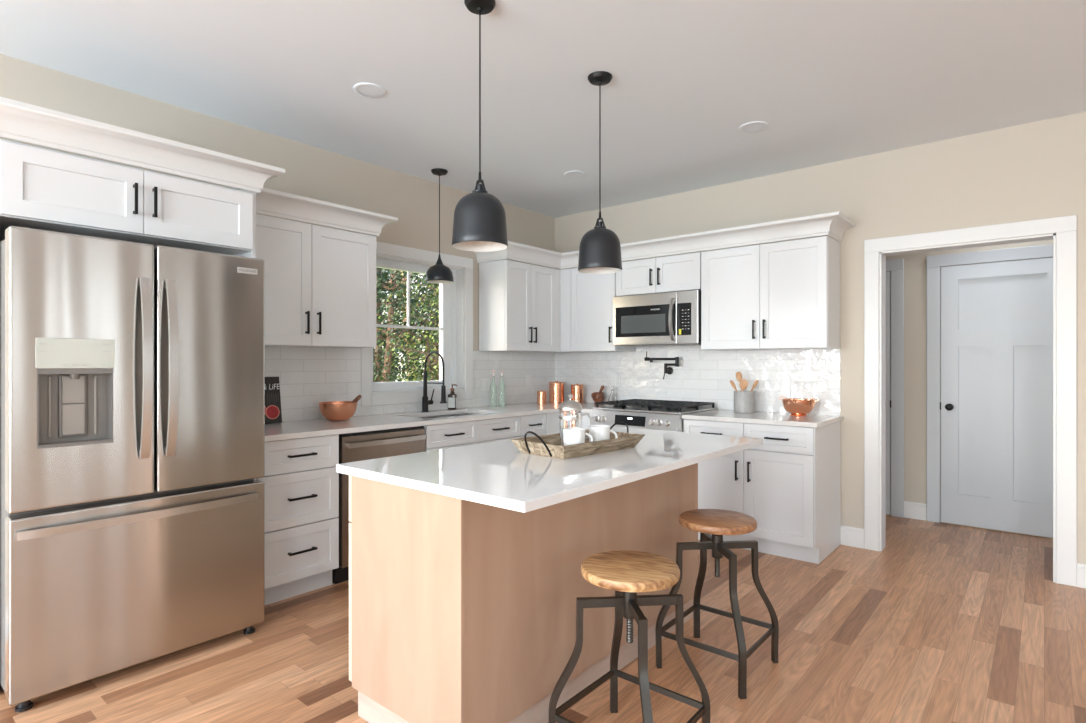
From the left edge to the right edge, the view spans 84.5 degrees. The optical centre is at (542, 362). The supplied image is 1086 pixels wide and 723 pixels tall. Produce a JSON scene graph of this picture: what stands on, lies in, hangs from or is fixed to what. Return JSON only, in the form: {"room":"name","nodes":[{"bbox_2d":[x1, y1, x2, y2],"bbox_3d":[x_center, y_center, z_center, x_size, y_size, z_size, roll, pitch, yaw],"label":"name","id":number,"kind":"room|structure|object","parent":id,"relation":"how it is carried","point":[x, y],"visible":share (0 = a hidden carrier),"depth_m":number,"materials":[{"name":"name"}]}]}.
{"room":"kitchen","nodes":[
{"label":"kitchen","id":0,"kind":"room"},
{"bbox_2d":[0,54,554,412],"bbox_3d":[-2.097,-0.075,3.336,0.150,2.690,9.300,0,0,40],"label":"wall","id":1,"kind":"structure","parent":0,"point":[312,172],"depth_m":3.84,"materials":[{"name":"beige paint"}]},
{"bbox_2d":[233,187,397,347],"bbox_3d":[-1.435,-0.527,3.674,0.424,0.850,1.001,0,0,40],"label":"upper cabinet","id":2,"kind":"object","parent":1,"relation":"attached to","point":[320,281],"visible":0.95,"depth_m":3.58,"materials":[{"name":"white paint"}]},
{"bbox_2d":[265,346,554,421],"bbox_3d":[-0.901,0.134,4.637,0.009,0.472,3.168,0,0,40],"label":"tile backsplash","id":3,"kind":"structure","parent":1,"relation":"attached to","point":[308,376],"depth_m":4.12,"materials":[{"name":"white tile"}]},
{"bbox_2d":[348,383,356,399],"bbox_3d":[-1.315,0.195,4.129,0.008,0.114,0.070,0,0,40],"label":"outlet cover","id":4,"kind":"object","parent":3,"relation":"attached to","point":[352,387],"visible":0.91,"depth_m":4.12,"materials":[{"name":"white plastic"}]},
{"bbox_2d":[372,258,455,390],"bbox_3d":[-1.020,-0.283,4.666,0.090,1.004,0.897,0,0,40],"label":"window","id":5,"kind":"structure","parent":1,"relation":"in","point":[447,292],"depth_m":4.91,"materials":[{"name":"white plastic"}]},
{"bbox_2d":[361,241,472,405],"bbox_3d":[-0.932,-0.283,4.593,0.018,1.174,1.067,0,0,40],"label":"trim","id":6,"kind":"structure","parent":1,"relation":"attached to","point":[367,399],"depth_m":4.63,"materials":[{"name":"white paint"}]},
{"bbox_2d":[479,259,559,352],"bbox_3d":[-0.078,-0.472,5.335,0.354,0.741,1.020,0,0,40],"label":"upper cabinet","id":7,"kind":"object","parent":1,"relation":"attached to","point":[519,303],"visible":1,"depth_m":5.02,"materials":[{"name":"white paint"}]},
{"bbox_2d":[473,211,854,268],"bbox_3d":[0.763,-0.905,4.541,2.804,0.122,0.801,0,0,32],"label":"crown molding","id":8,"kind":"structure","parent":7,"relation":"attached to","point":[834,225],"depth_m":4.45,"materials":[{"name":"white paint"}]},
{"bbox_2d":[0,0,1085,217],"bbox_3d":[0.671,-1.480,0.916,7.500,0.120,9.450,0,0,40],"label":"ceiling","id":9,"kind":"structure","parent":0,"point":[831,81],"depth_m":2.90,"materials":[{"name":"white paint"}]},
{"bbox_2d":[353,83,385,97],"bbox_3d":[-0.902,-1.416,3.110,0.164,0.006,0.164,0,0,40],"label":"recessed light","id":10,"kind":"object","parent":9,"relation":"in","point":[370,90],"visible":1,"depth_m":3.11,"materials":[{"name":"white paint"}]},
{"bbox_2d":[358,86,380,95],"bbox_3d":[-0.902,-1.418,3.110,0.119,0.002,0.119,0,0,40],"label":"diffuser","id":11,"kind":"object","parent":10,"relation":"attached to","point":[362,90],"depth_m":3.11,"materials":[{"name":"white paint"}]},
{"bbox_2d":[425,168,453,283],"bbox_3d":[-0.765,-1.009,4.418,0.206,0.822,0.206,0,0,40],"label":"pendant lamp","id":12,"kind":"object","parent":9,"relation":"hanging from","point":[439,273],"visible":1,"depth_m":4.37,"materials":[{"name":"black metal"}]},
{"bbox_2d":[452,0,507,251],"bbox_3d":[-0.248,-0.939,2.353,0.220,0.962,0.220,0,0,40],"label":"pendant lamp","id":13,"kind":"object","parent":9,"relation":"hanging from","point":[479,223],"visible":1,"depth_m":2.29,"materials":[{"name":"black metal"}]},
{"bbox_2d":[564,171,585,177],"bbox_3d":[0.241,-1.416,4.493,0.164,0.006,0.164,0,0,40],"label":"recessed light","id":14,"kind":"object","parent":9,"relation":"in","point":[571,174],"visible":1,"depth_m":4.50,"materials":[{"name":"white paint"}]},
{"bbox_2d":[567,172,582,176],"bbox_3d":[0.241,-1.418,4.493,0.119,0.002,0.119,0,0,40],"label":"diffuser","id":15,"kind":"object","parent":14,"relation":"attached to","point":[569,174],"depth_m":4.50,"materials":[{"name":"white paint"}]},
{"bbox_2d":[578,71,621,273],"bbox_3d":[0.283,-0.939,2.968,0.220,0.962,0.220,0,0,40],"label":"pendant lamp","id":16,"kind":"object","parent":9,"relation":"hanging from","point":[600,247],"visible":1,"depth_m":2.90,"materials":[{"name":"black metal"}]},
{"bbox_2d":[739,121,767,132],"bbox_3d":[1.265,-1.416,3.592,0.164,0.006,0.164,0,0,40],"label":"recessed light","id":17,"kind":"object","parent":9,"relation":"in","point":[755,126],"visible":1,"depth_m":3.58,"materials":[{"name":"white paint"}]},
{"bbox_2d":[743,123,763,130],"bbox_3d":[1.265,-1.418,3.592,0.119,0.002,0.119,0,0,40],"label":"diffuser","id":18,"kind":"object","parent":17,"relation":"attached to","point":[747,126],"depth_m":3.58,"materials":[{"name":"white paint"}]},
{"bbox_2d":[0,515,1085,722],"bbox_3d":[0.671,1.330,0.916,7.500,0.120,9.450,0,0,40],"label":"floor","id":19,"kind":"structure","parent":0,"point":[946,622],"depth_m":2.60,"materials":[{"name":"brown wood"}]},
{"bbox_2d":[0,226,264,712],"bbox_3d":[-1.884,0.390,2.709,0.862,1.760,0.913,0,0,40],"label":"refrigerator","id":20,"kind":"object","parent":19,"relation":"on","point":[132,374],"visible":1,"depth_m":2.39,"materials":[{"name":"grey metal"}]},
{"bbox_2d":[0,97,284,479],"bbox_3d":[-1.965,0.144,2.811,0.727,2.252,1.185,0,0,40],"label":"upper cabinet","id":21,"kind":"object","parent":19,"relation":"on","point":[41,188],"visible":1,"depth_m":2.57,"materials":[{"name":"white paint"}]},
{"bbox_2d":[256,434,338,604],"bbox_3d":[-1.519,0.835,3.391,0.644,0.870,0.458,0,0,40],"label":"base cabinet","id":22,"kind":"object","parent":19,"relation":"on","point":[301,478],"visible":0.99,"depth_m":3.21,"materials":[{"name":"white paint"}]},
{"bbox_2d":[332,426,425,583],"bbox_3d":[-1.164,0.836,3.797,0.661,0.868,0.604,0,0,40],"label":"dishwasher","id":23,"kind":"object","parent":19,"relation":"on","point":[358,446],"visible":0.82,"depth_m":3.48,"materials":[{"name":"silver metal"}]},
{"bbox_2d":[424,416,519,451],"bbox_3d":[-0.683,0.835,4.387,0.644,0.870,0.900,0,0,40],"label":"base cabinet","id":24,"kind":"object","parent":19,"relation":"on","point":[457,434],"visible":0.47,"depth_m":4.16,"materials":[{"name":"white paint"}]},
{"bbox_2d":[349,463,697,722],"bbox_3d":[0.019,0.835,2.594,0.644,0.870,1.587,0,0,40],"label":"base cabinet","id":25,"kind":"object","parent":19,"relation":"on","point":[461,611],"visible":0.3,"depth_m":2.02,"materials":[{"name":"brown wood"}]},
{"bbox_2d":[336,426,762,512],"bbox_3d":[0.162,0.385,2.562,0.925,0.030,1.758,0,0,40],"label":"countertop","id":26,"kind":"structure","parent":25,"relation":"on","point":[497,474],"depth_m":2.10,"materials":[{"name":"white stone"}]},
{"bbox_2d":[510,421,644,458],"bbox_3d":[0.156,0.318,2.538,0.304,0.104,0.594,0,0,45],"label":"serving tray","id":27,"kind":"object","parent":26,"relation":"on","point":[542,445],"visible":0.91,"depth_m":2.42,"materials":[{"name":"brown wood"}]},
{"bbox_2d":[510,439,563,458],"bbox_3d":[-0.012,0.342,2.369,0.304,0.056,0.046,0,0,45],"label":"tray side","id":28,"kind":"object","parent":27,"relation":"on","point":[528,447],"depth_m":2.36,"materials":[{"name":"brown wood"}]},
{"bbox_2d":[516,430,588,444],"bbox_3d":[0.064,0.342,2.629,0.046,0.056,0.524,0,0,45],"label":"tray side","id":29,"kind":"object","parent":27,"relation":"on","point":[554,439],"depth_m":2.59,"materials":[{"name":"brown wood"}]},
{"bbox_2d":[558,394,591,445],"bbox_3d":[0.140,0.246,2.585,0.148,0.226,0.106,0,0,-3],"label":"press","id":30,"kind":"object","parent":27,"relation":"on","point":[570,416],"visible":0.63,"depth_m":2.54,"materials":[{"name":"clear glass"}]},
{"bbox_2d":[563,428,592,445],"bbox_3d":[0.136,0.313,2.421,0.111,0.092,0.091,0,0,31],"label":"coffee mug","id":31,"kind":"object","parent":27,"relation":"on","point":[571,436],"visible":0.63,"depth_m":2.39,"materials":[{"name":"white ceramic"}]},
{"bbox_2d":[589,425,617,441],"bbox_3d":[0.248,0.313,2.532,0.111,0.092,0.091,0,0,31],"label":"coffee mug","id":32,"kind":"object","parent":27,"relation":"on","point":[598,432],"visible":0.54,"depth_m":2.50,"materials":[{"name":"white ceramic"}]},
{"bbox_2d":[564,435,644,458],"bbox_3d":[0.247,0.342,2.448,0.046,0.056,0.524,0,0,45],"label":"tray side","id":33,"kind":"object","parent":27,"relation":"on","point":[589,448],"depth_m":2.42,"materials":[{"name":"brown wood"}]},
{"bbox_2d":[610,432,643,438],"bbox_3d":[0.324,0.342,2.708,0.304,0.056,0.046,0,0,45],"label":"tray side","id":34,"kind":"object","parent":27,"relation":"on","point":[620,434],"depth_m":2.67,"materials":[{"name":"brown wood"}]},
{"bbox_2d":[519,413,545,437],"bbox_3d":[-0.292,0.835,4.853,0.644,0.870,0.310,0,0,40],"label":"base cabinet","id":35,"kind":"object","parent":19,"relation":"on","point":[536,423],"visible":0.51,"depth_m":4.66,"materials":[{"name":"white paint"}]},
{"bbox_2d":[545,412,591,433],"bbox_3d":[0.181,0.835,5.215,0.905,0.870,0.850,0,0,40],"label":"base cabinet","id":36,"kind":"object","parent":19,"relation":"on","point":[552,419],"visible":0.09,"depth_m":4.86,"materials":[{"name":"white paint"}]},
{"bbox_2d":[265,401,613,441],"bbox_3d":[-0.552,0.385,4.339,0.908,0.029,3.158,0,0,40],"label":"countertop","id":37,"kind":"structure","parent":36,"relation":"on","point":[316,427],"depth_m":3.92,"materials":[{"name":"stone"}]},
{"bbox_2d":[265,377,281,423],"bbox_3d":[-1.691,0.227,3.620,0.062,0.285,0.200,0,0,40],"label":"cookbook","id":38,"kind":"object","parent":37,"relation":"on","point":[273,414],"visible":0.47,"depth_m":3.65,"materials":[{"name":"black paper"}]},
{"bbox_2d":[267,406,278,417],"bbox_3d":[-1.645,0.299,3.639,0.002,0.076,0.076,-10,-7,40],"label":"picture","id":39,"kind":"object","parent":38,"relation":"attached to","point":[272,411],"depth_m":3.64},
{"bbox_2d":[318,401,357,420],"bbox_3d":[-1.318,0.303,3.851,0.244,0.132,0.244,0,0,-7],"label":"mixing bowl","id":40,"kind":"object","parent":37,"relation":"on","point":[330,410],"visible":1,"depth_m":3.77,"materials":[{"name":"orange metal"}]},
{"bbox_2d":[351,395,361,402],"bbox_3d":[-1.254,0.267,3.927,0.027,0.112,0.140,0,0,40],"label":"pestle","id":41,"kind":"object","parent":40,"relation":"in","point":[358,397],"visible":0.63,"depth_m":3.95,"materials":[{"name":"brown wood"}]},
{"bbox_2d":[421,351,446,411],"bbox_3d":[-0.792,0.141,4.480,0.264,0.457,0.117,0,0,40],"label":"faucet","id":42,"kind":"object","parent":37,"relation":"on","point":[425,402],"visible":1,"depth_m":4.50,"materials":[{"name":"black metal"}]},
{"bbox_2d":[419,413,475,417],"bbox_3d":[-0.682,0.505,4.388,0.425,0.210,0.740,0,0,40],"label":"sink","id":43,"kind":"object","parent":37,"relation":"in","point":[460,414],"visible":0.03,"depth_m":4.64,"materials":[{"name":"grey metal"}]},
{"bbox_2d":[448,384,456,409],"bbox_3d":[-0.712,0.269,4.729,0.077,0.203,0.050,0,0,6],"label":"soap bottle","id":44,"kind":"object","parent":37,"relation":"on","point":[452,397],"visible":1,"depth_m":4.71,"materials":[{"name":"brown"}]},
{"bbox_2d":[490,370,496,406],"bbox_3d":[-0.417,0.214,5.027,0.058,0.312,0.058,0,0,40],"label":"bottle","id":45,"kind":"object","parent":37,"relation":"on","point":[493,388],"visible":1,"depth_m":5.01,"materials":[{"name":"green glass"}]},
{"bbox_2d":[498,370,504,406],"bbox_3d":[-0.348,0.214,5.047,0.058,0.312,0.058,0,0,40],"label":"bottle","id":46,"kind":"object","parent":37,"relation":"on","point":[501,390],"visible":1,"depth_m":5.02,"materials":[{"name":"green glass"}]},
{"bbox_2d":[537,390,546,404],"bbox_3d":[-0.011,0.307,5.339,0.086,0.125,0.086,0,0,40],"label":"copper canister","id":47,"kind":"object","parent":37,"relation":"on","point":[541,395],"visible":1,"depth_m":5.30,"materials":[{"name":"brown metal"}]},
{"bbox_2d":[549,381,563,403],"bbox_3d":[0.126,0.267,5.518,0.144,0.205,0.144,0,0,40],"label":"copper canister","id":48,"kind":"object","parent":37,"relation":"on","point":[556,389],"visible":0.99,"depth_m":5.46,"materials":[{"name":"brown metal"}]},
{"bbox_2d":[571,384,583,402],"bbox_3d":[0.314,0.280,5.510,0.120,0.180,0.120,0,0,40],"label":"copper canister","id":49,"kind":"object","parent":37,"relation":"on","point":[576,389],"visible":0.91,"depth_m":5.46,"materials":[{"name":"brown metal"}]},
{"bbox_2d":[591,392,604,403],"bbox_3d":[0.500,0.318,5.400,0.115,0.104,0.115,0,0,-5],"label":"mortar","id":50,"kind":"object","parent":37,"relation":"on","point":[597,397],"visible":0.8,"depth_m":5.36,"materials":[{"name":"brown wood"}]},
{"bbox_2d":[608,386,616,400],"bbox_3d":[0.619,0.286,5.313,0.084,0.167,0.084,0,0,40],"label":"glass decanter","id":51,"kind":"object","parent":37,"relation":"on","point":[612,397],"visible":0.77,"depth_m":5.29,"materials":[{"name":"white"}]},
{"bbox_2d":[548,550,709,722],"bbox_3d":[0.280,0.960,1.929,0.389,0.621,0.389,0,0,40],"label":"bar stool","id":52,"kind":"object","parent":19,"relation":"on","point":[626,572],"visible":1,"depth_m":1.91,"materials":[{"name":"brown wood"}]},
{"bbox_2d":[591,399,717,431],"bbox_3d":[0.875,0.791,4.737,0.760,0.957,0.710,0,0,40],"label":"gas range","id":53,"kind":"object","parent":19,"relation":"on","point":[666,415],"visible":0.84,"depth_m":4.54,"materials":[{"name":"silver metal"}]},
{"bbox_2d":[593,399,717,414],"bbox_3d":[0.896,0.341,4.762,0.760,0.056,0.643,0,0,40],"label":"cooktop","id":54,"kind":"object","parent":53,"relation":"in","point":[630,406],"depth_m":4.62,"materials":[{"name":"black metal"}]},
{"bbox_2d":[655,509,778,698],"bbox_3d":[0.735,0.960,2.520,0.389,0.621,0.389,0,0,40],"label":"bar stool","id":55,"kind":"object","parent":19,"relation":"on","point":[718,523],"visible":0.99,"depth_m":2.50,"materials":[{"name":"wood"},{"name":"dark metal"}]},
{"bbox_2d":[684,419,840,563],"bbox_3d":[1.535,0.835,4.229,0.896,0.870,0.644,0,0,40],"label":"base cabinet","id":56,"kind":"object","parent":19,"relation":"on","point":[790,483],"visible":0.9,"depth_m":3.92,"materials":[{"name":"white paint"}]},
{"bbox_2d":[682,410,843,427],"bbox_3d":[1.545,0.385,4.226,0.915,0.029,0.636,0,0,40],"label":"countertop","id":57,"kind":"structure","parent":56,"relation":"on","point":[771,418],"depth_m":4.06,"materials":[{"name":"stone"}]},
{"bbox_2d":[734,391,754,412],"bbox_3d":[1.506,0.289,4.471,0.154,0.160,0.154,0,0,40],"label":"utensil crock","id":58,"kind":"object","parent":57,"relation":"on","point":[744,401],"visible":0.99,"depth_m":4.40,"materials":[{"name":"grey concrete"}]},
{"bbox_2d":[730,380,737,390],"bbox_3d":[1.472,0.238,4.486,0.140,0.219,0.024,0,0,40],"label":"wooden spoon","id":59,"kind":"object","parent":58,"relation":"in","point":[732,383],"visible":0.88,"depth_m":4.51,"materials":[{"name":"brown wood"}]},
{"bbox_2d":[730,380,735,388],"bbox_3d":[1.436,0.164,4.516,0.047,0.072,0.024,0,0,40],"label":"spoon bowl","id":60,"kind":"object","parent":59,"relation":"on","point":[732,383],"depth_m":4.51,"materials":[{"name":"brown wood"}]},
{"bbox_2d":[736,372,741,389],"bbox_3d":[1.498,0.205,4.506,0.086,0.283,0.022,0,0,34],"label":"wooden spoon","id":61,"kind":"object","parent":58,"relation":"in","point":[738,374],"visible":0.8,"depth_m":4.51,"materials":[{"name":"brown wood"}]},
{"bbox_2d":[736,372,741,381],"bbox_3d":[1.481,0.104,4.518,0.050,0.083,0.015,0,0,13],"label":"spoon bowl","id":62,"kind":"object","parent":61,"relation":"on","point":[738,375],"depth_m":4.51,"materials":[{"name":"brown wood"}]},
{"bbox_2d":[739,379,747,390],"bbox_3d":[1.490,0.233,4.441,0.065,0.227,0.036,0,0,40],"label":"wooden spoon","id":63,"kind":"object","parent":58,"relation":"in","point":[743,384],"visible":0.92,"depth_m":4.43,"materials":[{"name":"brown wood"}]},
{"bbox_2d":[751,380,757,390],"bbox_3d":[1.545,0.236,4.476,0.125,0.223,0.017,0,0,27],"label":"wooden spoon","id":64,"kind":"object","parent":58,"relation":"in","point":[756,381],"visible":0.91,"depth_m":4.45,"materials":[{"name":"brown wood"}]},
{"bbox_2d":[779,396,818,415],"bbox_3d":[1.804,0.304,4.220,0.225,0.130,0.225,0,0,-9],"label":"footed bowl","id":65,"kind":"object","parent":57,"relation":"on","point":[796,406],"visible":1,"depth_m":4.15,"materials":[{"name":"orange metal"}]},
{"bbox_2d":[555,112,1085,563],"bbox_3d":[2.914,-0.075,3.590,7.200,2.690,0.130,0,0,40],"label":"wall","id":66,"kind":"structure","parent":0,"point":[1036,170],"depth_m":4.03,"materials":[{"name":"beige paint"}]},
{"bbox_2d":[560,268,634,351],"bbox_3d":[0.472,-0.472,5.310,0.584,0.741,0.354,0,0,40],"label":"upper cabinet","id":67,"kind":"object","parent":66,"relation":"attached to","point":[586,300],"visible":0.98,"depth_m":5.21,"materials":[{"name":"white paint"}]},
{"bbox_2d":[616,252,700,295],"bbox_3d":[0.993,-0.701,4.878,0.762,0.284,0.362,0,0,40],"label":"upper cabinet","id":68,"kind":"object","parent":66,"relation":"attached to","point":[675,273],"visible":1,"depth_m":4.73,"materials":[{"name":"white paint"}]},
{"bbox_2d":[613,290,700,346],"bbox_3d":[0.966,-0.347,4.845,0.760,0.410,0.427,0,0,40],"label":"microwave","id":69,"kind":"object","parent":68,"relation":"attached to","point":[668,318],"visible":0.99,"depth_m":4.70,"materials":[{"name":"silver metal"}]},
{"bbox_2d":[555,345,840,415],"bbox_3d":[1.102,0.105,5.019,2.568,0.530,0.009,0,0,40],"label":"tile backsplash","id":70,"kind":"structure","parent":66,"relation":"attached to","point":[701,375],"depth_m":4.81,"materials":[{"name":"white tile"}]},
{"bbox_2d":[611,374,617,386],"bbox_3d":[0.641,0.160,5.394,0.070,0.114,0.008,0,0,40],"label":"outlet cover","id":71,"kind":"object","parent":70,"relation":"attached to","point":[614,377],"visible":0.99,"depth_m":5.39,"materials":[{"name":"white plastic"}]},
{"bbox_2d":[644,351,678,378],"bbox_3d":[1.009,0.018,5.017,0.294,0.236,0.112,0,0,31],"label":"pot filler","id":72,"kind":"object","parent":70,"relation":"attached to","point":[669,370],"visible":1,"depth_m":4.97,"materials":[{"name":"black metal"}]},
{"bbox_2d":[781,380,789,394],"bbox_3d":[1.794,0.180,4.426,0.070,0.114,0.008,0,0,40],"label":"outlet cover","id":73,"kind":"object","parent":70,"relation":"attached to","point":[785,384],"visible":1,"depth_m":4.42,"materials":[{"name":"white plastic"}]},
{"bbox_2d":[701,236,839,349],"bbox_3d":[1.625,-0.472,4.342,0.892,0.741,0.354,0,0,40],"label":"upper cabinet","id":74,"kind":"object","parent":66,"relation":"attached to","point":[785,294],"visible":1,"depth_m":4.18,"materials":[{"name":"white paint"}]},
{"bbox_2d":[841,525,1085,587],"bbox_3d":[3.856,1.204,2.706,4.620,0.133,0.014,0,0,40],"label":"baseboard","id":75,"kind":"structure","parent":66,"relation":"attached to","point":[850,536],"depth_m":4.12,"materials":[{"name":"white paint"}]},
{"bbox_2d":[864,215,1076,586],"bbox_3d":[2.658,0.215,3.795,1.085,2.110,0.152,0,0,40],"label":"trim","id":76,"kind":"structure","parent":66,"relation":"attached to","point":[1063,230],"depth_m":3.60,"materials":[{"name":"white paint"}]},
{"bbox_2d":[886,239,1052,537],"bbox_3d":[3.619,-0.075,4.470,4.050,2.690,0.120,0,0,40],"label":"wall","id":77,"kind":"structure","parent":0,"point":[915,264],"depth_m":4.87,"materials":[{"name":"beige paint"}]},
{"bbox_2d":[886,272,890,513],"bbox_3d":[2.585,0.249,5.197,0.770,2.018,0.086,0,0,40],"label":"door","id":78,"kind":"structure","parent":77,"relation":"in","point":[888,274],"depth_m":4.98,"materials":[{"name":"grey paint"}]},
{"bbox_2d":[886,259,903,517],"bbox_3d":[2.600,0.206,5.222,0.955,2.127,0.020,0,0,40],"label":"trim","id":79,"kind":"structure","parent":77,"relation":"attached to","point":[896,266],"depth_m":4.94,"materials":[{"name":"grey paint"}]},
{"bbox_2d":[904,501,926,520],"bbox_3d":[4.050,1.204,4.021,2.813,0.133,0.014,0,0,40],"label":"baseboard","id":80,"kind":"structure","parent":77,"relation":"attached to","point":[913,510],"depth_m":4.87,"materials":[{"name":"white paint"}]},
{"bbox_2d":[927,244,1052,522],"bbox_3d":[3.455,0.206,4.505,0.956,2.127,0.020,0,0,40],"label":"trim","id":81,"kind":"structure","parent":77,"relation":"attached to","point":[934,263],"depth_m":4.77,"materials":[{"name":"grey paint"}]},
{"bbox_2d":[940,258,1052,536],"bbox_3d":[3.433,0.249,4.486,0.770,2.018,0.086,0,0,40],"label":"door","id":82,"kind":"structure","parent":77,"relation":"in","point":[996,404],"depth_m":4.51,"materials":[{"name":"grey paint"}]},
{"label":"outside","id":83,"kind":"structure","parent":0,"visible":0},
{"bbox_3d":[-13.663,2.220,20.674,39.840,0.100,55.000,0,0,40],"label":"ground","id":84,"kind":"structure","parent":83,"visible":0},
{"bbox_2d":[373,270,433,381],"bbox_3d":[-4.506,-0.930,22.130,10.600,6.200,9.400,0,0,6],"label":"neighbouring house","id":85,"kind":"structure","parent":84,"relation":"on","point":[384,270],"depth_m":17.87,"materials":[{"name":"grey"}]},
{"bbox_2d":[373,327,437,381],"bbox_3d":[-1.906,0.591,11.283,3.312,3.175,3.051,0,0,27],"label":"shrub","id":86,"kind":"object","parent":84,"relation":"on","point":[386,327],"visible":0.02,"depth_m":10.97,"materials":[{"name":"green plant"}]},
{"bbox_2d":[373,267,438,381],"bbox_3d":[-2.169,-0.787,7.975,3.509,5.936,3.183,0,0,16],"label":"evergreen tree","id":87,"kind":"object","parent":84,"relation":"on","point":[385,374],"visible":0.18,"depth_m":7.87,"materials":[{"name":"green plant"}]},
{"bbox_2d":[376,269,438,380],"bbox_3d":[-1.227,0.130,8.568,3.234,4.107,3.273,0,0,22],"label":"tree","id":88,"kind":"object","parent":84,"relation":"on","point":[427,352],"visible":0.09,"depth_m":8.04,"materials":[{"name":"green plant"}]},
{"bbox_2d":[380,268,438,380],"bbox_3d":[-2.318,-1.877,12.996,6.164,8.146,5.715,0,0,-32],"label":"evergreen tree","id":89,"kind":"object","parent":84,"relation":"on","point":[404,320],"visible":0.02,"depth_m":12.41,"materials":[{"name":"green plant"}]},
{"bbox_2d":[395,272,438,380],"bbox_3d":[-1.069,-0.440,9.949,3.486,5.237,3.255,0,0,25],"label":"leafy tree","id":90,"kind":"object","parent":84,"relation":"on","point":[421,363],"visible":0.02,"depth_m":9.48,"materials":[{"name":"green plant"}]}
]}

